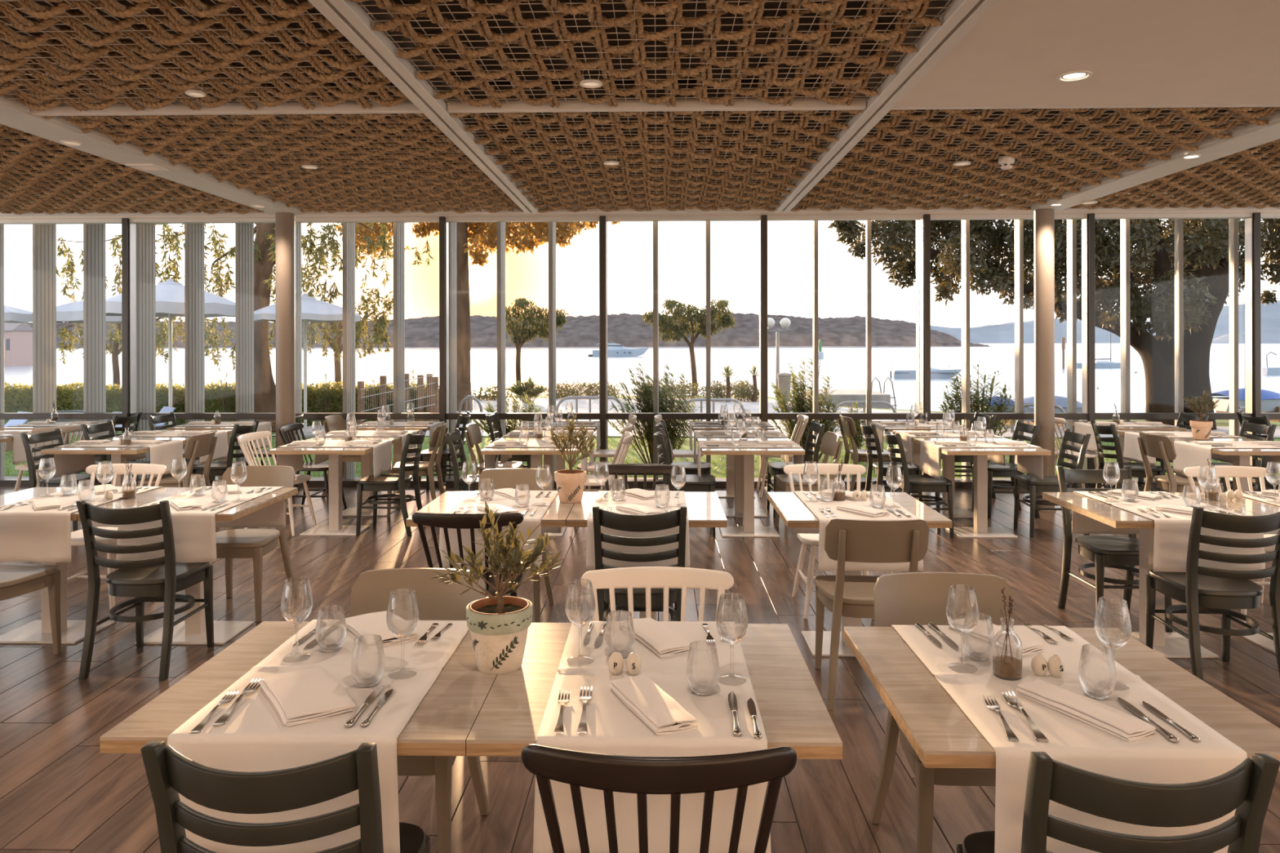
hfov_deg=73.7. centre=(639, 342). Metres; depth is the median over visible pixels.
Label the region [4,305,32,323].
parasol
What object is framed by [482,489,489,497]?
knife
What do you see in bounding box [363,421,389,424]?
napkin
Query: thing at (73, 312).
parasol
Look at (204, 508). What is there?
knife
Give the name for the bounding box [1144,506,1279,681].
chair
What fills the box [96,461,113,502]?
wine glass
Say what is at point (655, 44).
panel
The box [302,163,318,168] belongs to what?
recessed light
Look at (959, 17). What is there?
ceiling beam
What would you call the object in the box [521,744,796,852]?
chair
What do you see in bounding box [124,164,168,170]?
ceiling vent
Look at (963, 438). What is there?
bottle
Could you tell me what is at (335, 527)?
pedestal table
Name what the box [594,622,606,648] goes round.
knife
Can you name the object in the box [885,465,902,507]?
wine glass
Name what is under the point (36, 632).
pedestal table
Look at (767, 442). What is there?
napkin
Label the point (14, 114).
ceiling beam
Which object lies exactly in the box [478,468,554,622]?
chair
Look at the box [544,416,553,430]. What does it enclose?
bowl
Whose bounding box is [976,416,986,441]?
wine glass
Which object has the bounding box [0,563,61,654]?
chair
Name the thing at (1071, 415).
window
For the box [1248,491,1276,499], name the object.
knife
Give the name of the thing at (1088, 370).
window
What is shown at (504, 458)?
table runner
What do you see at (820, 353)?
buoy
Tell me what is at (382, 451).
table runner
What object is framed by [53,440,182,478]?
table runner
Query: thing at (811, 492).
knife
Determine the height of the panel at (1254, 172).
0.214 m
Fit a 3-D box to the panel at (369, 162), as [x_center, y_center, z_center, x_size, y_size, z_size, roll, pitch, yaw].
[-2.278,-1.359,6.642,2.210,0.211,3.655,0,0,1]
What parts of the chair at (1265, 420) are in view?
leg, rail, leg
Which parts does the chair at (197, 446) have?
seat, leg, panel, leg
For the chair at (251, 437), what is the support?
on the floor
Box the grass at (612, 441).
[4,435,1279,478]
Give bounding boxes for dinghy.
[1262,351,1279,374]
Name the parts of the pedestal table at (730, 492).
plate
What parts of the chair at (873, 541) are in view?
leg, leg, seat, panel, leg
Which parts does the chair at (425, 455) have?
leg, leg, seat, leg, rail, leg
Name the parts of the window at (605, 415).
head rail, rail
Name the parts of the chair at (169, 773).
leg, rail, leg, seat, leg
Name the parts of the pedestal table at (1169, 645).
plate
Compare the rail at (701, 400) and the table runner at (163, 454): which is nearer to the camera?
the table runner at (163, 454)
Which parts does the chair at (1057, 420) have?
leg, rail, post, seat, leg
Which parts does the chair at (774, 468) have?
leg, leg, seat, leg, rail, leg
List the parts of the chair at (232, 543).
leg, seat, leg, panel, leg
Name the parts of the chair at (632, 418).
leg, seat, rail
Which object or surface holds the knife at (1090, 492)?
on the table runner at (1171, 535)
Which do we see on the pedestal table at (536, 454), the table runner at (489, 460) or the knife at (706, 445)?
the table runner at (489, 460)
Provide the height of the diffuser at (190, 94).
0.003 m
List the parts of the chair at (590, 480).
leg, seat, post, rail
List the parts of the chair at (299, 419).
seat, rail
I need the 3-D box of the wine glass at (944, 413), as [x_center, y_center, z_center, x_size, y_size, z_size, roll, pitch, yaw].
[2.830,0.757,7.863,0.083,0.217,0.083,0,0,-6]
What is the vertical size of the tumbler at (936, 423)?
0.117 m
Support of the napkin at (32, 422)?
on the table runner at (9, 445)
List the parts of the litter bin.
bin lid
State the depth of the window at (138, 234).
10.00 m
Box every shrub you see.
[162,377,180,424]
[217,372,235,421]
[315,373,337,421]
[368,377,393,421]
[408,369,426,421]
[471,382,514,400]
[471,392,547,441]
[506,376,548,401]
[541,381,624,399]
[608,362,706,463]
[636,378,705,399]
[694,378,759,401]
[768,355,852,463]
[839,400,874,460]
[932,363,1026,438]
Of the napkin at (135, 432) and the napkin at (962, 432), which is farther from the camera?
the napkin at (135, 432)
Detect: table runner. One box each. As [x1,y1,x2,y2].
[0,431,50,464]
[0,486,162,562]
[5,422,109,451]
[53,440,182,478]
[115,431,228,465]
[115,486,285,562]
[167,619,468,852]
[173,422,271,450]
[275,440,391,478]
[314,431,417,465]
[353,422,441,451]
[438,490,560,570]
[484,440,587,471]
[500,431,594,465]
[519,422,600,451]
[533,621,771,852]
[586,490,690,570]
[689,422,773,450]
[693,431,789,466]
[697,440,803,479]
[791,491,923,571]
[871,422,964,452]
[888,625,1247,852]
[896,431,1005,466]
[919,440,1043,479]
[1071,491,1265,572]
[1073,422,1178,452]
[1122,431,1246,466]
[1173,440,1279,479]
[1225,491,1279,534]
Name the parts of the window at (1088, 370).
rail, head rail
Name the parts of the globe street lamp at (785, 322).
globe, post, cross arm, globe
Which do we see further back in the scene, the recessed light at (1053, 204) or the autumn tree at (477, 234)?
the autumn tree at (477, 234)
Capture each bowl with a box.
[38,457,55,479]
[96,461,113,484]
[170,457,186,479]
[230,461,247,484]
[280,576,312,625]
[311,420,321,435]
[346,413,355,426]
[346,416,356,431]
[377,408,386,422]
[381,404,389,417]
[386,588,418,639]
[406,402,414,413]
[461,461,476,484]
[520,421,529,435]
[533,413,542,426]
[535,464,551,488]
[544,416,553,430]
[546,404,554,417]
[554,408,562,422]
[564,578,595,627]
[594,461,608,484]
[671,464,686,488]
[715,592,747,644]
[720,404,728,417]
[727,413,736,426]
[735,420,746,435]
[742,408,751,422]
[751,416,760,431]
[803,461,818,484]
[885,465,902,489]
[910,404,918,417]
[914,402,922,413]
[942,413,951,426]
[946,408,955,422]
[946,584,979,635]
[973,420,983,435]
[976,416,986,431]
[1094,596,1131,649]
[1102,461,1119,484]
[1198,465,1217,490]
[1265,462,1279,485]
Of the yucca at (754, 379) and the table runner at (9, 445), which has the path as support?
the yucca at (754, 379)
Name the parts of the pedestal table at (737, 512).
plate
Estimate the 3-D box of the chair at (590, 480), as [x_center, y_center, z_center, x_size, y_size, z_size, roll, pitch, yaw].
[-0.324,1.207,7.358,0.534,0.844,0.524,0,0,0]
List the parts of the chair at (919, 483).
leg, rail, leg, seat, leg, leg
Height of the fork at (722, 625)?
0.008 m
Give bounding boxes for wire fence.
[357,373,439,425]
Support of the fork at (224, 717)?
on the table runner at (255, 737)
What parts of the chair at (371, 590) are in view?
panel, leg, leg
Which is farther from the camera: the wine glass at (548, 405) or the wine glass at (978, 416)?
the wine glass at (548, 405)
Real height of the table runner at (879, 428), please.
0.267 m
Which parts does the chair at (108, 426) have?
leg, rail, leg, seat, leg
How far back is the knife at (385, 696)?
2.02 m
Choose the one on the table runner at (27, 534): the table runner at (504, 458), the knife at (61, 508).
the knife at (61, 508)
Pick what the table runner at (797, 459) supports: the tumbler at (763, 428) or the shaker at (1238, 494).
the tumbler at (763, 428)
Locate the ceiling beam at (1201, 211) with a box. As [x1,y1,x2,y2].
[0,209,1279,218]
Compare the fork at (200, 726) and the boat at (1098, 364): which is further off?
the boat at (1098, 364)
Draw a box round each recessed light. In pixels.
[60,140,82,145]
[185,83,205,97]
[251,204,265,207]
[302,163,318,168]
[579,56,602,88]
[603,147,618,165]
[952,149,970,165]
[1049,203,1062,205]
[1056,70,1092,81]
[1080,200,1097,204]
[1182,153,1200,158]
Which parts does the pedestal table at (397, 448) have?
plate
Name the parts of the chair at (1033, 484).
leg, leg, seat, leg, rail, leg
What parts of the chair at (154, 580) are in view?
leg, rail, leg, seat, leg, leg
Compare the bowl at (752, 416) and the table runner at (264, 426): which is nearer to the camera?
the bowl at (752, 416)
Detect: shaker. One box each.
[104,490,113,499]
[117,438,122,444]
[608,651,623,674]
[626,652,641,675]
[852,489,860,500]
[860,489,868,500]
[1031,653,1048,676]
[1047,654,1064,677]
[1226,488,1235,500]
[1234,489,1242,500]
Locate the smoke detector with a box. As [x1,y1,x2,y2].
[998,155,1014,169]
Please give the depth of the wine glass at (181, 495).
4.86 m
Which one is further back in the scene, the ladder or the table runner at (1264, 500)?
the ladder
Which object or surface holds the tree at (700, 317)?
on the ground at (1219, 422)
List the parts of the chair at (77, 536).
post, seat, leg, rail, post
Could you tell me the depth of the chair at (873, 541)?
3.81 m
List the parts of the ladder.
handrail, handrail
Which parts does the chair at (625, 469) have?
post, rail, leg, post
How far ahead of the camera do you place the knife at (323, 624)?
2.52 m
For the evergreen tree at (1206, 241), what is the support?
on the ground at (1219, 422)
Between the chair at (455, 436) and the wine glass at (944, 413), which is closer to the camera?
the chair at (455, 436)
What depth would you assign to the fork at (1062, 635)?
2.52 m
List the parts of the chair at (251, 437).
post, rail, post, leg, seat, leg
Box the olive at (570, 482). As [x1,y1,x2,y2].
[546,413,596,503]
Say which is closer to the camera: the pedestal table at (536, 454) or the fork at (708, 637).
the fork at (708, 637)
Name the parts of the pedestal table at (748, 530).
plate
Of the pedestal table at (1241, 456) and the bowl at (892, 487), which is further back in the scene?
the pedestal table at (1241, 456)
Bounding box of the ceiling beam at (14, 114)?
[0,86,302,214]
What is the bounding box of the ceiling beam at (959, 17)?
[774,0,999,212]
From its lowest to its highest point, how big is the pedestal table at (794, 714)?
0.750 m
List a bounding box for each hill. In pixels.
[26,312,991,347]
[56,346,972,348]
[930,300,1279,343]
[1211,328,1279,343]
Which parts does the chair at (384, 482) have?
leg, leg, seat, leg, rail, leg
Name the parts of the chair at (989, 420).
leg, rail, leg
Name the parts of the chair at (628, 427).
seat, post, leg, rail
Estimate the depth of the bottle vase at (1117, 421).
9.03 m
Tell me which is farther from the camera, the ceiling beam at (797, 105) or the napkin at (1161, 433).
the napkin at (1161, 433)
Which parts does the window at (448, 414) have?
head rail, rail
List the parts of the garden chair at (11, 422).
backrest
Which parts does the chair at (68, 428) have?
leg, seat, post, leg, rail, post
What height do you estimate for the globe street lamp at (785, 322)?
2.425 m
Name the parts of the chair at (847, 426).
leg, panel, leg, seat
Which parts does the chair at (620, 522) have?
leg, leg, rail, seat, leg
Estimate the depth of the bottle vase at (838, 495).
4.69 m
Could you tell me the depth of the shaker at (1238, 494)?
4.70 m
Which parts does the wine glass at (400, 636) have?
stem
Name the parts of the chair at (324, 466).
post, rail, leg, post, leg, seat, leg, leg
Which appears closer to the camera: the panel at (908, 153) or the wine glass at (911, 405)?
the panel at (908, 153)
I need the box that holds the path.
[271,398,1279,437]
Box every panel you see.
[0,0,413,111]
[0,124,263,214]
[40,82,523,213]
[346,0,951,107]
[448,79,864,213]
[791,106,1279,212]
[1070,138,1279,209]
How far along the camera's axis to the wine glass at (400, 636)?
2.23 m
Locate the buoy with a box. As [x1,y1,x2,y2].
[818,339,823,358]
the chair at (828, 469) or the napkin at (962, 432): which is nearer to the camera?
the chair at (828, 469)
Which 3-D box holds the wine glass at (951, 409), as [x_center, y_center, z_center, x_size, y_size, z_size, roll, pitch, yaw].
[3.013,0.757,8.280,0.083,0.217,0.083,0,0,16]
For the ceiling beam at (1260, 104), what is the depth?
4.68 m
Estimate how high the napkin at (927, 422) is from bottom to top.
0.027 m
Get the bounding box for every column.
[275,212,296,510]
[1034,208,1056,511]
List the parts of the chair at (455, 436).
rail, leg, leg, seat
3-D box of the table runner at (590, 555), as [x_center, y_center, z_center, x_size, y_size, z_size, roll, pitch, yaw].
[-0.001,0.992,4.609,0.515,0.256,0.840,0,0,1]
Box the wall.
[804,389,890,408]
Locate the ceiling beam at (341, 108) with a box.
[29,100,422,115]
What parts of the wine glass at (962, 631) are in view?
stem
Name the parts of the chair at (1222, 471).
post, rail, leg, leg, post, seat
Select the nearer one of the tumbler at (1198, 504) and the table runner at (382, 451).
the tumbler at (1198, 504)
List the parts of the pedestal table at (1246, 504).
plate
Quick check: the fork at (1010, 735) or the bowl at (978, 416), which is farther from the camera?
the bowl at (978, 416)
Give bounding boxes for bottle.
[121,471,136,498]
[122,427,131,444]
[213,410,221,424]
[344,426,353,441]
[534,423,542,439]
[832,473,845,501]
[960,424,968,441]
[992,617,1022,680]
[1204,472,1219,500]
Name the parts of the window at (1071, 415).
head rail, rail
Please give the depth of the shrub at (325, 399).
17.21 m
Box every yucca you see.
[717,364,735,401]
[744,364,759,401]
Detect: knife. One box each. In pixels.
[57,504,76,510]
[66,485,89,493]
[67,502,91,511]
[188,486,207,493]
[194,486,214,493]
[200,502,223,511]
[210,502,229,511]
[286,444,307,446]
[288,444,313,445]
[292,622,326,646]
[302,621,342,649]
[344,685,383,727]
[360,688,393,727]
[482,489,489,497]
[493,444,518,445]
[521,506,530,515]
[529,508,536,516]
[583,622,593,644]
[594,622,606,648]
[706,444,731,446]
[728,691,742,736]
[746,697,761,738]
[809,491,819,498]
[887,507,902,517]
[895,509,911,517]
[915,622,942,647]
[927,622,958,649]
[1088,491,1107,497]
[1095,491,1118,498]
[1117,697,1179,742]
[1142,701,1200,742]
[1214,509,1240,515]
[1242,491,1266,498]
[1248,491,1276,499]
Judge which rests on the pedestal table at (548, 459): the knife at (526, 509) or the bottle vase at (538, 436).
the bottle vase at (538, 436)
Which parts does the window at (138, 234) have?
head rail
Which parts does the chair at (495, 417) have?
leg, rail, leg, seat, leg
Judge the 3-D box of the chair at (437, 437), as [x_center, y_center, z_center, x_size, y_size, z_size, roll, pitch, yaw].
[-2.125,1.209,8.200,0.523,0.840,0.457,0,0,-2]
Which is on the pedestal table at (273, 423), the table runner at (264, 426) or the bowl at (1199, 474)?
the table runner at (264, 426)
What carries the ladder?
attached to the wall
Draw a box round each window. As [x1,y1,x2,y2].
[0,217,128,486]
[121,217,275,483]
[294,216,439,487]
[439,215,600,487]
[599,214,761,488]
[759,213,924,488]
[920,213,1088,488]
[1081,212,1253,488]
[1244,212,1279,488]
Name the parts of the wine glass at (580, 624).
stem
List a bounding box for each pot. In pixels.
[466,595,532,674]
[469,595,529,614]
[554,471,586,503]
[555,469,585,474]
[1189,420,1213,439]
[1191,420,1211,422]
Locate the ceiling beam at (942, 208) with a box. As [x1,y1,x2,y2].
[0,197,1279,216]
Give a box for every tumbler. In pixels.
[59,474,77,496]
[76,479,94,502]
[189,474,205,496]
[210,480,227,502]
[315,431,325,445]
[315,604,346,652]
[346,428,355,440]
[351,634,385,687]
[479,478,494,500]
[514,484,530,507]
[519,431,528,445]
[546,413,554,425]
[555,420,564,432]
[604,610,635,657]
[610,478,625,501]
[654,484,670,507]
[686,640,719,695]
[717,413,725,425]
[724,422,733,435]
[731,431,741,445]
[755,428,765,442]
[819,479,835,502]
[869,484,885,508]
[906,413,914,425]
[920,412,928,423]
[935,422,945,435]
[951,420,960,433]
[962,612,994,661]
[967,431,977,445]
[983,429,994,443]
[1078,644,1116,699]
[1121,479,1138,502]
[1182,484,1200,507]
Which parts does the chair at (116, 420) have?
leg, rail, leg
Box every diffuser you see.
[189,93,201,95]
[582,82,598,85]
[1063,72,1085,78]
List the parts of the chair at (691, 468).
rail, leg, leg, seat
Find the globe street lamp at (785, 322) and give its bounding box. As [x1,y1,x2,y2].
[767,317,791,388]
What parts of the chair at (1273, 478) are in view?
leg, seat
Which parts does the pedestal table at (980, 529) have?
plate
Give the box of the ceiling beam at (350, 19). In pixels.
[307,0,538,213]
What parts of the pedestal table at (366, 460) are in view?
plate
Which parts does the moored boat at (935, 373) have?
stern frame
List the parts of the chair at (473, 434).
leg, panel, leg, seat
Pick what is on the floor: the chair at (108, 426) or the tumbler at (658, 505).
the chair at (108, 426)
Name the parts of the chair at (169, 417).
leg, rail, leg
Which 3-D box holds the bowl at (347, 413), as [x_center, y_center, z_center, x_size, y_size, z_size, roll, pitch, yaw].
[-2.704,0.721,7.980,0.083,0.125,0.083,0,0,38]
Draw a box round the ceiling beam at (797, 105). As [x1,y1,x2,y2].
[447,97,866,112]
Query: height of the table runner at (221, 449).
0.267 m
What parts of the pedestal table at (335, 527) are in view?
plate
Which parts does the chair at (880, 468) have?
leg, rail, leg, seat, leg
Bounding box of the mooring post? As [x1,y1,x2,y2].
[1062,337,1065,368]
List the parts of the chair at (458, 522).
post, rail, seat, post, leg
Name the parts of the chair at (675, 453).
rail, seat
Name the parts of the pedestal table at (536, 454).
plate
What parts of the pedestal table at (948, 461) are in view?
plate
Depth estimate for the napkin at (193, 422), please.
9.19 m
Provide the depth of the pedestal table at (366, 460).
8.14 m
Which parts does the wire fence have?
post, post, post, post, post, post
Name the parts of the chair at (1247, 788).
leg, seat, leg, rail, leg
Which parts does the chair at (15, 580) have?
seat, leg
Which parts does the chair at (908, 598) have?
leg, seat, leg, panel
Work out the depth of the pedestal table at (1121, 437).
8.73 m
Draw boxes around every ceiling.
[0,0,1260,202]
[893,0,1279,106]
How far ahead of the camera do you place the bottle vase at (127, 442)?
7.33 m
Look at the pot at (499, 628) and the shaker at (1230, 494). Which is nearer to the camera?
the pot at (499, 628)
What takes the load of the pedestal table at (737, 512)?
on the floor
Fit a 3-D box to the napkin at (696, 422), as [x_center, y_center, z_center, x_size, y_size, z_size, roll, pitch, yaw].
[0.716,0.855,9.116,0.258,0.027,0.121,0,0,10]
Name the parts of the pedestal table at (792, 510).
plate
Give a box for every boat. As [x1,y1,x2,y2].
[889,356,960,377]
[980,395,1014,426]
[1023,395,1082,425]
[1076,332,1120,368]
[1211,387,1279,422]
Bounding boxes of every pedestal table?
[0,421,117,444]
[0,430,31,442]
[0,487,165,644]
[40,439,187,527]
[77,487,297,644]
[99,621,497,755]
[104,430,232,473]
[166,421,275,483]
[269,439,395,535]
[310,430,419,516]
[349,421,444,497]
[405,491,574,595]
[466,622,842,759]
[480,439,586,536]
[499,430,593,490]
[517,421,599,490]
[566,491,727,620]
[690,421,774,497]
[693,430,788,517]
[697,439,804,537]
[767,492,952,657]
[844,626,1279,770]
[868,421,968,497]
[893,430,1007,517]
[917,439,1051,537]
[1042,492,1262,657]
[1068,421,1186,484]
[1116,430,1256,475]
[1171,440,1279,534]
[1184,492,1279,653]
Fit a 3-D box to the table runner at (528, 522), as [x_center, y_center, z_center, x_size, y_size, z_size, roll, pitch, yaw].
[-0.731,0.993,4.626,0.515,0.256,0.838,0,0,1]
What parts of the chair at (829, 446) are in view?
leg, leg, seat, leg, panel, leg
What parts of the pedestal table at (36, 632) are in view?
plate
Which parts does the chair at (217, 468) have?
leg, seat, leg, rail, leg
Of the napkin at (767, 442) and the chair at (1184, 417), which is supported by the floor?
the chair at (1184, 417)
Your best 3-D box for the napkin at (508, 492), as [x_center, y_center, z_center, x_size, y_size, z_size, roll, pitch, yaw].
[-0.726,0.858,4.862,0.121,0.027,0.258,0,0,-34]
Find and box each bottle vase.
[50,400,57,421]
[121,457,136,498]
[122,417,131,444]
[213,403,221,424]
[344,417,353,441]
[534,413,542,439]
[720,404,728,425]
[739,413,747,438]
[832,458,845,501]
[960,416,968,441]
[992,587,1022,680]
[1112,402,1119,424]
[1204,458,1219,500]
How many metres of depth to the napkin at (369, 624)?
2.53 m
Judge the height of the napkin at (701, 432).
0.027 m
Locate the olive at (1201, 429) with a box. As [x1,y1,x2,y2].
[1182,390,1219,439]
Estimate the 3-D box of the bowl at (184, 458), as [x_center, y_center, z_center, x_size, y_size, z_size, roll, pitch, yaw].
[-2.630,0.720,4.869,0.083,0.125,0.083,0,0,32]
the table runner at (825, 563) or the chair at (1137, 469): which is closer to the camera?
the table runner at (825, 563)
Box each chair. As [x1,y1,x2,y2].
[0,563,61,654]
[4,411,32,449]
[13,423,88,492]
[20,428,106,531]
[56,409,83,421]
[66,463,166,613]
[75,500,213,680]
[76,412,142,486]
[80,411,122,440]
[80,420,151,486]
[115,406,175,434]
[137,431,217,487]
[140,741,430,852]
[146,412,210,480]
[191,420,259,487]
[215,465,298,622]
[237,431,316,536]
[252,413,302,490]
[278,422,346,515]
[321,414,373,495]
[349,568,489,852]
[355,428,426,536]
[386,422,448,516]
[411,512,523,596]
[418,412,470,491]
[444,428,479,491]
[464,422,523,475]
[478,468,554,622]
[485,412,531,468]
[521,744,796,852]
[569,431,633,536]
[577,422,632,491]
[580,566,733,622]
[587,413,636,489]
[592,506,687,621]
[599,463,680,619]
[653,428,715,537]
[654,414,703,462]
[655,420,711,492]
[756,414,808,497]
[766,420,825,517]
[775,431,843,537]
[783,463,875,619]
[814,518,928,710]
[838,414,892,491]
[860,420,922,499]
[869,572,1015,852]
[884,428,954,537]
[939,412,996,497]
[956,751,1279,852]
[971,420,1040,518]
[1013,428,1091,537]
[1054,417,1103,488]
[1056,466,1172,632]
[1089,420,1164,491]
[1137,431,1223,493]
[1142,412,1208,491]
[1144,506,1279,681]
[1183,465,1276,625]
[1211,420,1276,492]
[1236,412,1279,489]
[1257,475,1279,491]
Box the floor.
[0,484,1279,852]
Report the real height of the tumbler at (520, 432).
0.117 m
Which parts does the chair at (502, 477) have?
panel, leg, leg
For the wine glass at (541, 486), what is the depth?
4.54 m
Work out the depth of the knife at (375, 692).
2.02 m
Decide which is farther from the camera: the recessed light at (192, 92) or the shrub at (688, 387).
the shrub at (688, 387)
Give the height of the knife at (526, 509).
0.012 m
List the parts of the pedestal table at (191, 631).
plate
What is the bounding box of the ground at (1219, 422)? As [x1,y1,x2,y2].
[4,395,1279,478]
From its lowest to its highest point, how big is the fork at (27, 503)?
0.010 m
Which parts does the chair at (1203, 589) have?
leg, leg, seat, leg, rail, leg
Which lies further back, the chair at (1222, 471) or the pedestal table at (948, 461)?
the pedestal table at (948, 461)
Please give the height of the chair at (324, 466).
0.844 m
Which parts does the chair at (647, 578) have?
post, rail, post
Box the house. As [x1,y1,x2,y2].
[4,322,32,365]
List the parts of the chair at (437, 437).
leg, leg, seat, leg, panel, leg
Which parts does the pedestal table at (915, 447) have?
plate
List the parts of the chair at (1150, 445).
leg, panel, leg, seat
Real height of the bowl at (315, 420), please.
0.125 m
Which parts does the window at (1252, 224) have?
head rail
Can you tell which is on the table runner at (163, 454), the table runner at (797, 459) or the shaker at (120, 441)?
the shaker at (120, 441)
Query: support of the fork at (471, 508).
on the table runner at (528, 522)
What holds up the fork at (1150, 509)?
on the table runner at (1171, 535)
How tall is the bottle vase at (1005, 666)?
0.236 m
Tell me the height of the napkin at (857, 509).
0.027 m
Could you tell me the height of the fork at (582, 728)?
0.012 m
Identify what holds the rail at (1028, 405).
on the path
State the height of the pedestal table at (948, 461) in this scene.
0.750 m
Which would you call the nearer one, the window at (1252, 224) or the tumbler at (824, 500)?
the tumbler at (824, 500)
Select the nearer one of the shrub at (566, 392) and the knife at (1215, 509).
the knife at (1215, 509)
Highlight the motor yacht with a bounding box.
[588,342,648,356]
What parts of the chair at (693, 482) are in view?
rail, leg, leg, seat, leg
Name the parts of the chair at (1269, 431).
leg, seat, leg, rail, leg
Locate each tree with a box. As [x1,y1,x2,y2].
[56,222,433,431]
[56,316,275,386]
[301,284,393,385]
[335,221,620,411]
[495,297,570,395]
[640,298,736,395]
[826,218,1279,430]
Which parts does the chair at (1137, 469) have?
leg, rail, leg, seat, leg, leg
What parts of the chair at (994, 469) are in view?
leg, leg, seat, leg, rail, leg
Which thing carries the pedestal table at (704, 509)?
on the floor
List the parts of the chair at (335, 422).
leg, panel, leg, seat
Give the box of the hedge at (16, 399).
[4,379,439,425]
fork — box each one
[0,501,33,510]
[190,689,239,733]
[212,677,261,725]
[244,487,266,493]
[414,623,438,644]
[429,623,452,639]
[462,506,473,514]
[553,689,569,733]
[576,685,591,733]
[702,623,715,643]
[720,623,727,640]
[818,508,830,517]
[826,507,836,516]
[982,695,1019,741]
[1000,690,1048,741]
[1023,623,1057,643]
[1041,623,1072,639]
[1137,508,1159,517]
[1145,507,1171,517]
[1158,492,1179,497]
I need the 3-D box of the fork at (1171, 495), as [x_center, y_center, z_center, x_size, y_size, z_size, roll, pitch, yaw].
[2.984,0.859,4.816,0.024,0.009,0.186,0,0,3]
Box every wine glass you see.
[38,457,55,497]
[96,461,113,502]
[170,457,186,497]
[230,461,247,502]
[280,576,312,662]
[311,420,321,447]
[346,413,355,436]
[346,416,356,440]
[377,408,386,431]
[381,404,389,426]
[386,588,418,679]
[406,402,414,422]
[461,461,476,502]
[520,421,529,447]
[533,413,542,436]
[535,464,551,506]
[544,416,553,440]
[546,404,554,426]
[554,408,562,431]
[564,578,595,665]
[565,402,573,413]
[594,461,608,501]
[671,464,686,506]
[715,592,747,684]
[720,404,728,426]
[727,413,736,436]
[733,402,740,422]
[735,420,746,447]
[742,408,751,431]
[751,416,760,441]
[803,461,818,502]
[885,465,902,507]
[910,404,918,426]
[914,402,922,422]
[942,413,951,436]
[946,408,955,431]
[946,584,979,673]
[973,420,983,448]
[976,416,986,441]
[1094,596,1131,690]
[1102,461,1119,502]
[1198,465,1217,508]
[1265,462,1279,502]
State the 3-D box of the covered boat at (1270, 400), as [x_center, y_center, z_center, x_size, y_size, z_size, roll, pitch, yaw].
[12.512,1.250,17.341,1.554,0.656,0.980,0,0,1]
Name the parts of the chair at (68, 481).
leg, rail, leg, seat, leg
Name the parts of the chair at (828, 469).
post, leg, seat, leg, rail, post, leg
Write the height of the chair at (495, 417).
0.865 m
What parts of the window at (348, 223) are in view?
head rail, rail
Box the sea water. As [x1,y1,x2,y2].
[4,342,1279,413]
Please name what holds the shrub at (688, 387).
on the ground at (1219, 422)
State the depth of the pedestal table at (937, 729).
2.09 m
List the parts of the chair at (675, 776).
post, rail, post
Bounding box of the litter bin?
[777,372,791,399]
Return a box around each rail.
[458,395,482,422]
[555,395,624,423]
[681,398,745,423]
[831,400,897,428]
[1010,403,1066,432]
[1238,406,1244,432]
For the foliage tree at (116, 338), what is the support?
on the ground at (1219, 422)
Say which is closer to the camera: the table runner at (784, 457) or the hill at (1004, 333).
the table runner at (784, 457)
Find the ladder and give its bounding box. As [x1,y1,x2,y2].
[871,377,897,408]
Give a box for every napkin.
[0,431,31,434]
[26,421,55,424]
[32,497,61,511]
[69,421,98,424]
[73,440,110,444]
[88,484,118,494]
[131,431,163,434]
[131,440,163,444]
[168,498,202,511]
[180,431,211,434]
[188,421,211,424]
[217,484,242,495]
[231,421,259,424]
[259,666,355,727]
[291,440,325,444]
[327,431,358,434]
[342,611,419,648]
[345,440,378,444]
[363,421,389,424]
[376,431,406,434]
[406,421,433,424]
[475,503,519,513]
[493,440,525,444]
[494,488,531,499]
[509,431,537,434]
[525,421,551,424]
[548,440,578,444]
[560,431,587,434]
[571,421,595,424]
[609,675,698,735]
[615,503,662,515]
[618,617,690,657]
[620,488,661,500]
[694,421,719,424]
[698,431,726,435]
[703,440,733,444]
[742,421,766,424]
[752,431,779,435]
[762,440,793,444]
[818,488,862,500]
[835,504,889,517]
[880,421,906,424]
[907,431,937,435]
[926,421,953,424]
[934,440,968,444]
[948,617,1044,656]
[959,431,990,435]
[992,440,1026,444]
[1016,679,1155,742]
[1088,421,1116,424]
[1106,488,1163,500]
[1133,421,1162,424]
[1141,431,1174,435]
[1155,504,1220,515]
[1191,431,1226,435]
[1193,440,1232,444]
[1249,440,1279,444]
[1261,489,1279,496]
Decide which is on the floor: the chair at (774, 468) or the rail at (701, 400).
the chair at (774, 468)
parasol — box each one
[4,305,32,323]
[56,298,121,435]
[105,278,235,424]
[253,293,359,438]
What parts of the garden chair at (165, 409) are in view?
seat, backrest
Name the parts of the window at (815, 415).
rail, head rail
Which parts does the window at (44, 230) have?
head rail, rail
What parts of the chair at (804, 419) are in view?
leg, leg, seat, post, post, rail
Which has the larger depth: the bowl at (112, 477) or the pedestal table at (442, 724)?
the bowl at (112, 477)
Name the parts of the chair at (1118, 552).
leg, rail, leg, seat, leg, leg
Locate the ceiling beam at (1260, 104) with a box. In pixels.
[891,103,1279,109]
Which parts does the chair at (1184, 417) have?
leg, leg, rail, leg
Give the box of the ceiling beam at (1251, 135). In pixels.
[1028,106,1279,211]

